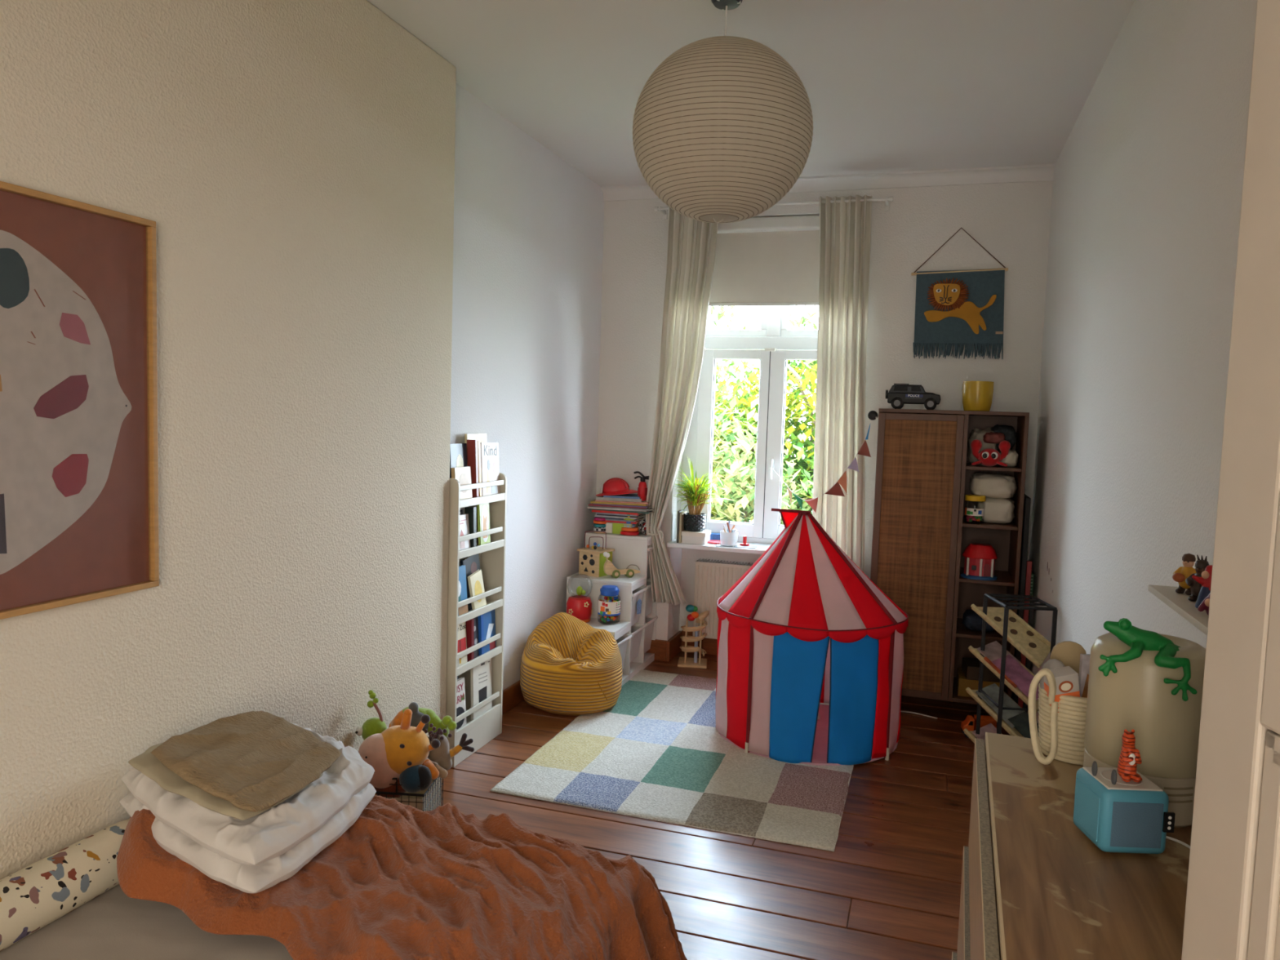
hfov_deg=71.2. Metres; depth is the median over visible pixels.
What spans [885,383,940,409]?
toy car
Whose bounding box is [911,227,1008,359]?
wall hanging
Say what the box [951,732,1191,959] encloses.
dresser
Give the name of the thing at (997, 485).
folded blanket
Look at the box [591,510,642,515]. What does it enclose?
magazine
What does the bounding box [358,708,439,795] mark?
giraffe
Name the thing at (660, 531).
tie
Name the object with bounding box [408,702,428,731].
mouse
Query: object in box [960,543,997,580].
house
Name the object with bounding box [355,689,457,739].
plush caterpillar
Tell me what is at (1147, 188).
wall
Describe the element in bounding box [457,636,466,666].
print
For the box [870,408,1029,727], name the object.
wardrobe
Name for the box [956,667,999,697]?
storage box
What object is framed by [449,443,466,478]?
picture book
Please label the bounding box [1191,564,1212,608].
figurine
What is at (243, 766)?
folded blanket
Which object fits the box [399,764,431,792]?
ball
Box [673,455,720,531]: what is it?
potted plant
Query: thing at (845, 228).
curtain
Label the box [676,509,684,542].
notebook
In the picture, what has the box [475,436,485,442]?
print
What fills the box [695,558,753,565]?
grille
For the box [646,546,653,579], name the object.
storage bin
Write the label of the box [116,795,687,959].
duvet
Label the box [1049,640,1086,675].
board
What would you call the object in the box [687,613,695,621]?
cup
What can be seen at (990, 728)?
book
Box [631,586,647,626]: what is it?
storage bin
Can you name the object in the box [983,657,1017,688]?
book
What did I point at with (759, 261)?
roller blind
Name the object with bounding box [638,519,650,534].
ball
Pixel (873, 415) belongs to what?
hook
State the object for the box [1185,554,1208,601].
figurine
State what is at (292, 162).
wall
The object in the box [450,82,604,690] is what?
wall
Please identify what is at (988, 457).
crab
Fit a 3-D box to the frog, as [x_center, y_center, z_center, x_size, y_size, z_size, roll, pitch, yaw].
[0.840,0.291,1.484,0.153,0.118,0.107,3,4,18]
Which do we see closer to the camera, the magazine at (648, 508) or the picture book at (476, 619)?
the picture book at (476, 619)
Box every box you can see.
[594,522,640,534]
[681,529,711,544]
[710,532,724,540]
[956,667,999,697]
[961,657,999,682]
[1022,571,1034,707]
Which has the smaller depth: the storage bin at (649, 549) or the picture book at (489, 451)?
the picture book at (489, 451)
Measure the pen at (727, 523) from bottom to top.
0.150 m
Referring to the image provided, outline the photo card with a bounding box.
[1078,653,1090,697]
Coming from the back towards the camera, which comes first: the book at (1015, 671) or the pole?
the pole
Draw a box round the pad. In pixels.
[715,543,757,548]
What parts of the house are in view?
door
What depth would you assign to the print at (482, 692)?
4.42 m
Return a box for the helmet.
[595,477,637,496]
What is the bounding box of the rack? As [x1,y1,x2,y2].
[963,593,1057,751]
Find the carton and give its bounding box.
[1043,666,1079,712]
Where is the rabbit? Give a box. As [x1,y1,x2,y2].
[432,762,448,778]
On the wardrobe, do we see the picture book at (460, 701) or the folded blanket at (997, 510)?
the folded blanket at (997, 510)
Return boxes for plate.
[707,539,731,544]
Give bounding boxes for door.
[1181,0,1279,959]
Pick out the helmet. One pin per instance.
(615, 486)
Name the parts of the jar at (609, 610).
lid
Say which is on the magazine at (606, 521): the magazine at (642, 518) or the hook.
the magazine at (642, 518)
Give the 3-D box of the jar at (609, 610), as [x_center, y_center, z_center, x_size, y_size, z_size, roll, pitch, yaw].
[-0.187,0.755,5.435,0.138,0.226,0.139,3,4,18]
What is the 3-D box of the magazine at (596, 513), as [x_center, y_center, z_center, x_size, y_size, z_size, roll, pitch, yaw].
[-0.125,0.218,5.915,0.280,0.009,0.210,3,4,17]
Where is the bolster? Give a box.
[0,817,129,951]
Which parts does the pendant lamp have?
cord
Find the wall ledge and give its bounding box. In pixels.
[1147,584,1208,635]
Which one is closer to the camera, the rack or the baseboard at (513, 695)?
the rack
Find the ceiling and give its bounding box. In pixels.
[367,0,1134,186]
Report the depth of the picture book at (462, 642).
4.20 m
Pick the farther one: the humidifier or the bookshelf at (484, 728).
the bookshelf at (484, 728)
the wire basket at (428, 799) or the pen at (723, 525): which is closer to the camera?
the wire basket at (428, 799)
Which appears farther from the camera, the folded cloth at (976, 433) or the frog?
the folded cloth at (976, 433)
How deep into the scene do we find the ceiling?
3.75 m
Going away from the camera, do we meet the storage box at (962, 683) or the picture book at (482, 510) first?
the picture book at (482, 510)
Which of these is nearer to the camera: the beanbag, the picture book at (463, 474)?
the picture book at (463, 474)
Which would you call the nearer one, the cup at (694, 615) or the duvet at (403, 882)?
the duvet at (403, 882)
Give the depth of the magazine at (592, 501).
5.80 m
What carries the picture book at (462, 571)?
on the bookshelf at (484, 728)
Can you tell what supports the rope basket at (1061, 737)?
on the dresser
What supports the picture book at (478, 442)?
on the bookshelf at (484, 728)
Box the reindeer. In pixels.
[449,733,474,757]
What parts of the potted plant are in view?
pot, stem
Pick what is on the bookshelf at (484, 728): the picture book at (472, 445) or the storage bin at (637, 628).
the picture book at (472, 445)
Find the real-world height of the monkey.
0.180 m
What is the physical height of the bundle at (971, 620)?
0.104 m
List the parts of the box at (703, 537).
lid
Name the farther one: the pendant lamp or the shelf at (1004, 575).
the shelf at (1004, 575)
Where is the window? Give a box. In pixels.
[666,305,817,554]
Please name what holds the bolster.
on the bed
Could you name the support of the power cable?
on the dresser
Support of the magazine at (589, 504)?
on the magazine at (648, 508)
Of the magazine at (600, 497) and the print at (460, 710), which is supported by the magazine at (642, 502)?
the magazine at (600, 497)
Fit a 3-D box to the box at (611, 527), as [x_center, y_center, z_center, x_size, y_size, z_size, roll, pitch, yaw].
[-0.147,0.310,5.927,0.260,0.075,0.201,3,4,18]
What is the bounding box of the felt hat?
[1040,658,1065,688]
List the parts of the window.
sill, sash, handle, sash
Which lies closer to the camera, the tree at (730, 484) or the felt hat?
the felt hat
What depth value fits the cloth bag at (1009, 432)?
4.98 m
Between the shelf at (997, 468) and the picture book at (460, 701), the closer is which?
the picture book at (460, 701)
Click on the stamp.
(744, 537)
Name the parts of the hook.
knob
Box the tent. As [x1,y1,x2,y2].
[715,508,908,765]
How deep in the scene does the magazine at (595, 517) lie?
5.83 m
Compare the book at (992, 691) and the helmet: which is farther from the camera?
the helmet
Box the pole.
[1017,560,1031,707]
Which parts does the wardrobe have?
panel, rattan panel, door, panel, panel, panel, panel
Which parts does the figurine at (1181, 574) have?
leg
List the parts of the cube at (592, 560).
panel, lid, panel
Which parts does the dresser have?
drawer, drawer, drawer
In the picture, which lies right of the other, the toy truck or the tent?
the toy truck
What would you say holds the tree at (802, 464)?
on the ground
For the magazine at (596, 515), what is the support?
on the magazine at (595, 517)
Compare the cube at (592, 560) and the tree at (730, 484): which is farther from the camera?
the tree at (730, 484)
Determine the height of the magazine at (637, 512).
0.009 m
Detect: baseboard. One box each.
[502,680,524,715]
[645,630,717,662]
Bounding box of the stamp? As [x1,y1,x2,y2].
[740,535,749,546]
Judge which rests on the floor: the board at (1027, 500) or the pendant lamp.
the board at (1027, 500)
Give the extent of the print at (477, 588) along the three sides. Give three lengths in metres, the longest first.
0.108 x 0.069 x 0.002 m
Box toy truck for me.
[960,715,996,737]
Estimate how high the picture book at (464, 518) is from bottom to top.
0.176 m
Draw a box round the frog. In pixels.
[1097,617,1197,701]
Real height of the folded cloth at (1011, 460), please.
0.097 m
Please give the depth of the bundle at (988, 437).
4.92 m
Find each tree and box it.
[710,359,817,521]
[710,369,813,524]
[713,305,818,524]
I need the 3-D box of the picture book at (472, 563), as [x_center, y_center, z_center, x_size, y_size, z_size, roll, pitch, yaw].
[-0.818,0.497,4.358,0.027,0.284,0.195,3,4,18]
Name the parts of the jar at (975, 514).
lid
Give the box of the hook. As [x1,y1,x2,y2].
[867,410,878,451]
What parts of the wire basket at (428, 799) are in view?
handle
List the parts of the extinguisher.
handle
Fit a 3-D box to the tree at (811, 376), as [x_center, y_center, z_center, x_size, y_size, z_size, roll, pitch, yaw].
[0.324,2.079,12.473,4.972,8.366,3.856,5,5,34]
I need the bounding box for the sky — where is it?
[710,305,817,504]
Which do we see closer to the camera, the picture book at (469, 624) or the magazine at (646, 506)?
the picture book at (469, 624)
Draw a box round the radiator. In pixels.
[693,558,753,639]
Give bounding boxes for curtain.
[645,206,718,605]
[812,194,871,573]
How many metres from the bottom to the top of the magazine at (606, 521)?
0.012 m
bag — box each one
[991,424,1017,448]
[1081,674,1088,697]
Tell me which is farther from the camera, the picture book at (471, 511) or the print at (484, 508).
the print at (484, 508)
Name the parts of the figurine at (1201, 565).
leg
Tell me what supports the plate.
on the window
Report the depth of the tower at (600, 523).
5.84 m
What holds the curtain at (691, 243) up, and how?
hanging from the curtain rod
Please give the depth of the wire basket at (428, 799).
3.25 m
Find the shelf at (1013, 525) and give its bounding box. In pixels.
[962,515,1017,530]
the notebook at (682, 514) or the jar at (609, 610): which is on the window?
the notebook at (682, 514)
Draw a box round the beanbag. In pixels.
[520,612,622,715]
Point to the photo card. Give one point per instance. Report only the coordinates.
(1084, 666)
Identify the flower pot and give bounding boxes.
[962,381,993,411]
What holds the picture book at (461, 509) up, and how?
on the bookshelf at (484, 728)
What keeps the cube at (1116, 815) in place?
on the dresser
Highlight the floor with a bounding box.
[440,650,1010,959]
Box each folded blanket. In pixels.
[128,711,341,820]
[969,472,1017,498]
[975,497,1014,523]
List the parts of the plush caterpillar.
antenna stem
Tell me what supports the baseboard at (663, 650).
attached to the wall at (1011, 221)
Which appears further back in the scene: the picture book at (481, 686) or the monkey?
the picture book at (481, 686)
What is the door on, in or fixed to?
in the wall at (1147, 188)
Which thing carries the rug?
on the floor
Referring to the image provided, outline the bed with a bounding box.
[0,884,293,959]
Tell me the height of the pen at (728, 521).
0.150 m
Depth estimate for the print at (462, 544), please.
4.14 m
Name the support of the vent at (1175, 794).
attached to the humidifier
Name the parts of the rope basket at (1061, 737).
handle, handle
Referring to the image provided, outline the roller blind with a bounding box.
[708,214,819,306]
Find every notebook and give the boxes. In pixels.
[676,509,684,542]
[678,511,687,542]
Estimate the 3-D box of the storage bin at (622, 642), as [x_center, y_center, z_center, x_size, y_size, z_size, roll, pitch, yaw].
[-0.294,1.045,5.425,0.420,0.203,0.270,3,4,18]
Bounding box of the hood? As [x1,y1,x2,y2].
[1191,564,1212,587]
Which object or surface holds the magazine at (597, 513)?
on the magazine at (596, 515)
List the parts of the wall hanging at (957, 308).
rod, cord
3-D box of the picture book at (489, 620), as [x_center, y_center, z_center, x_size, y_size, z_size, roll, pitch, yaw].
[-0.758,0.749,4.455,0.028,0.225,0.135,3,4,18]
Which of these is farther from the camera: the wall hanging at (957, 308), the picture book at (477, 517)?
the wall hanging at (957, 308)
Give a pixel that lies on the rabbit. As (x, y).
(443, 773)
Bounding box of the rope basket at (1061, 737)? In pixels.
[1027,668,1087,764]
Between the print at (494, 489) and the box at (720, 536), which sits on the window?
the box at (720, 536)
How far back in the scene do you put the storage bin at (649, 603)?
5.88 m
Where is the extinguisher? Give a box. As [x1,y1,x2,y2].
[633,471,648,501]
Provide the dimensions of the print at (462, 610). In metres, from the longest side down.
0.173 x 0.150 x 0.001 m
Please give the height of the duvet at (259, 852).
0.210 m
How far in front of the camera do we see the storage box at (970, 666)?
4.94 m
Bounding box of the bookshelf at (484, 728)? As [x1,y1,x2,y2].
[445,472,506,767]
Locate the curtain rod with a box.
[653,196,893,219]
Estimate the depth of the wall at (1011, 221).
5.44 m
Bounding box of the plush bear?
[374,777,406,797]
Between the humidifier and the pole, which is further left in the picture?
the pole
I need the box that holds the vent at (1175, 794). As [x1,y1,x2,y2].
[1164,786,1193,803]
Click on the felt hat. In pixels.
(1054, 663)
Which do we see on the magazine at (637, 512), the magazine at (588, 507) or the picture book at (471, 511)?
the magazine at (588, 507)
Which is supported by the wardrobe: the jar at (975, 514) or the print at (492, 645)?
the jar at (975, 514)
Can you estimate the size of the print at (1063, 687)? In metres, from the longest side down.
0.069 x 0.052 x 0.036 m
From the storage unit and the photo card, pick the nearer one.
the photo card
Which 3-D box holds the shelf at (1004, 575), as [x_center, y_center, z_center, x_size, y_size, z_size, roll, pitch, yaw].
[1.951,0.546,5.063,0.282,0.018,0.426,3,4,18]
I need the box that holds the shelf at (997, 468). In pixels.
[965,462,1022,471]
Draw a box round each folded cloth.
[967,426,997,465]
[1000,448,1017,466]
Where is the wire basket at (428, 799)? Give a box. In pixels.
[375,777,443,811]
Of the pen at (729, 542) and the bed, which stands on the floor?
the bed
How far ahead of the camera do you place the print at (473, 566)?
4.35 m
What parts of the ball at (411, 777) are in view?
panel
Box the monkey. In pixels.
[423,723,452,770]
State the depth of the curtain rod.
5.41 m
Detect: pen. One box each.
[723,524,733,544]
[723,528,730,544]
[725,520,730,544]
[726,521,733,542]
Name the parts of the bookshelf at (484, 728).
panel, panel, rail, shelf, rail, shelf, rail, shelf, rail, shelf, rail, shelf, panel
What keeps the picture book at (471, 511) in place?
on the bookshelf at (484, 728)
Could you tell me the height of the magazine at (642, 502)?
0.009 m
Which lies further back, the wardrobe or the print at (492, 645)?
the wardrobe
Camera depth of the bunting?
5.29 m
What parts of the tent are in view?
wall panel, wall panel, wall panel, roof panel, roof panel, wall panel, roof panel, roof panel, roof panel, wall panel, wall panel, roof panel, roof panel, roof panel, roof panel, wall panel, wall panel, wall panel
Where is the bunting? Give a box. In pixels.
[769,419,871,513]
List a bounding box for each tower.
[593,516,606,533]
[620,514,639,535]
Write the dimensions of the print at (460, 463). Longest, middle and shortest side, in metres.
0.145 x 0.101 x 0.001 m
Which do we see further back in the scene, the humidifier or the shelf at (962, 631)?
the shelf at (962, 631)
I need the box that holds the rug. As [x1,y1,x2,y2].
[489,669,853,852]
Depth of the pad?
5.78 m
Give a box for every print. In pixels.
[0,181,159,619]
[456,454,463,467]
[456,693,464,728]
[457,581,468,615]
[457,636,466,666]
[459,473,468,493]
[459,519,466,548]
[467,561,476,597]
[473,626,477,644]
[474,580,482,602]
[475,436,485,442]
[478,661,489,702]
[480,504,488,542]
[485,623,495,650]
[486,459,497,493]
[594,523,623,533]
[1044,680,1079,712]
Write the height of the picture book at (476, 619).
0.220 m
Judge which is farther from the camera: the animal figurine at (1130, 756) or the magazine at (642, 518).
the magazine at (642, 518)
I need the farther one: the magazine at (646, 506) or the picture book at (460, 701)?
the magazine at (646, 506)
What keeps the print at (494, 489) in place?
attached to the picture book at (489, 451)
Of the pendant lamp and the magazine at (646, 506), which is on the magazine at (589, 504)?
the magazine at (646, 506)
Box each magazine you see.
[587,506,647,511]
[588,503,648,508]
[588,505,654,511]
[588,508,654,514]
[590,499,646,506]
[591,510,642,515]
[592,503,651,507]
[593,517,644,522]
[593,519,640,524]
[594,514,645,519]
[595,495,642,502]
[595,499,648,504]
[595,512,644,516]
[595,516,641,520]
[596,513,645,517]
[603,493,640,498]
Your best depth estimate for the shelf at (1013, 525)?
4.86 m
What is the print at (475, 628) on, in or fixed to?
attached to the picture book at (476, 619)
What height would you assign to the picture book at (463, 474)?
0.166 m
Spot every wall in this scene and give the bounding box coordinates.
[0,0,456,879]
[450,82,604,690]
[595,181,1053,640]
[1028,0,1257,723]
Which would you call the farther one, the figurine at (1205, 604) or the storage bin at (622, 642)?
the storage bin at (622, 642)
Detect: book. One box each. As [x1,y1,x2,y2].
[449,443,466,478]
[451,466,472,499]
[456,677,466,730]
[457,564,468,616]
[457,622,467,666]
[459,507,463,515]
[459,513,470,550]
[460,553,479,610]
[464,433,486,466]
[465,506,475,547]
[465,618,473,662]
[466,439,479,497]
[467,568,486,609]
[470,657,492,719]
[473,616,478,658]
[476,502,490,545]
[476,517,478,545]
[477,440,482,496]
[478,613,484,656]
[480,442,499,496]
[483,608,496,653]
[971,723,1002,740]
[975,683,1024,728]
[977,640,1020,663]
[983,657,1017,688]
[991,654,1039,700]
[1008,711,1039,737]
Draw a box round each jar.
[597,585,620,624]
[964,494,986,524]
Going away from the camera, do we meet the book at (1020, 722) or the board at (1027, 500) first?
the book at (1020, 722)
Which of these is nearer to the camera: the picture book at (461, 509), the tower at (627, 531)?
the picture book at (461, 509)
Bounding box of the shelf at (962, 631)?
[955,617,1008,641]
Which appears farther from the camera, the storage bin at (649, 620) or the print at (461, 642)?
the storage bin at (649, 620)
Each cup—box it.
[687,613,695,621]
[691,611,698,617]
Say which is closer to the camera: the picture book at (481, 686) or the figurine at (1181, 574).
the figurine at (1181, 574)
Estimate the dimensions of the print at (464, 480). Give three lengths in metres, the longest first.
0.090 x 0.088 x 0.001 m
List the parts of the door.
panel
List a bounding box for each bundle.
[962,608,994,631]
[982,431,1004,443]
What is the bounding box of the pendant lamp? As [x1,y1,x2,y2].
[632,0,813,223]
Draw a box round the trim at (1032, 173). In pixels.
[600,164,1055,201]
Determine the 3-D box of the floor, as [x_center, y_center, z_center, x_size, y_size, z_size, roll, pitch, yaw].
[-0.287,1.552,1.831,3.300,0.080,9.356,3,4,18]
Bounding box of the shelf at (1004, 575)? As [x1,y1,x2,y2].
[959,567,1014,586]
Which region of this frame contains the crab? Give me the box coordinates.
[970,439,1010,466]
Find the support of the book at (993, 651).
in the rack
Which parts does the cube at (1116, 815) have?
plate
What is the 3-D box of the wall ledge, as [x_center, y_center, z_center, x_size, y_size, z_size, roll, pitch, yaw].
[1.055,0.278,1.545,0.108,0.014,1.000,3,4,18]
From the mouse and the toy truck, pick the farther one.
the toy truck
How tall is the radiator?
0.530 m
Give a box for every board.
[1011,493,1031,704]
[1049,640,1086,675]
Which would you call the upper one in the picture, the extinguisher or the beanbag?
the extinguisher
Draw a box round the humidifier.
[1083,632,1205,827]
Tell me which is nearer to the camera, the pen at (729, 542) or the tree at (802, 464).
the pen at (729, 542)
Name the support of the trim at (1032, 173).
attached to the wall at (1011, 221)
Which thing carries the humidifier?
on the dresser
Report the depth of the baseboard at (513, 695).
4.95 m
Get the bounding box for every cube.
[577,530,614,577]
[1073,760,1175,853]
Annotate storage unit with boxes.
[565,531,657,686]
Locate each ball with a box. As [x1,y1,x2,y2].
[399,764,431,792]
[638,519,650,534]
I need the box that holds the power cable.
[1165,835,1190,848]
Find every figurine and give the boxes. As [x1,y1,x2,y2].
[1117,728,1142,782]
[1172,553,1196,595]
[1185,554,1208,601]
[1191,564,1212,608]
[1197,575,1211,615]
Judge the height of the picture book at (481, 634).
0.237 m
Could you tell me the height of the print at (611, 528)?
0.068 m
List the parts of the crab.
leg, leg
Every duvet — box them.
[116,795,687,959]
[119,723,376,893]
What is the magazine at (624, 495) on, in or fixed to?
on the magazine at (600, 497)
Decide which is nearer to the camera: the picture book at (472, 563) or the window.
the picture book at (472, 563)
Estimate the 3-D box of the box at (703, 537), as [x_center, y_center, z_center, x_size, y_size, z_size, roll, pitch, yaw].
[0.373,0.375,5.921,0.162,0.078,0.156,3,4,18]
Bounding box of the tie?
[648,529,663,546]
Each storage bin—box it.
[615,634,631,668]
[630,623,645,662]
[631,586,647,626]
[644,615,657,653]
[645,579,653,616]
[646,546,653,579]
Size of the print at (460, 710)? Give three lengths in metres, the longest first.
0.145 x 0.131 x 0.001 m
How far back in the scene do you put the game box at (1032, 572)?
4.81 m
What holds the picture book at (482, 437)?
on the bookshelf at (484, 728)
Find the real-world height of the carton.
0.136 m
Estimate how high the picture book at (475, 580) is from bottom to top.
0.202 m
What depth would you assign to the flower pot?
4.93 m
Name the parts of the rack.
post, post, post, post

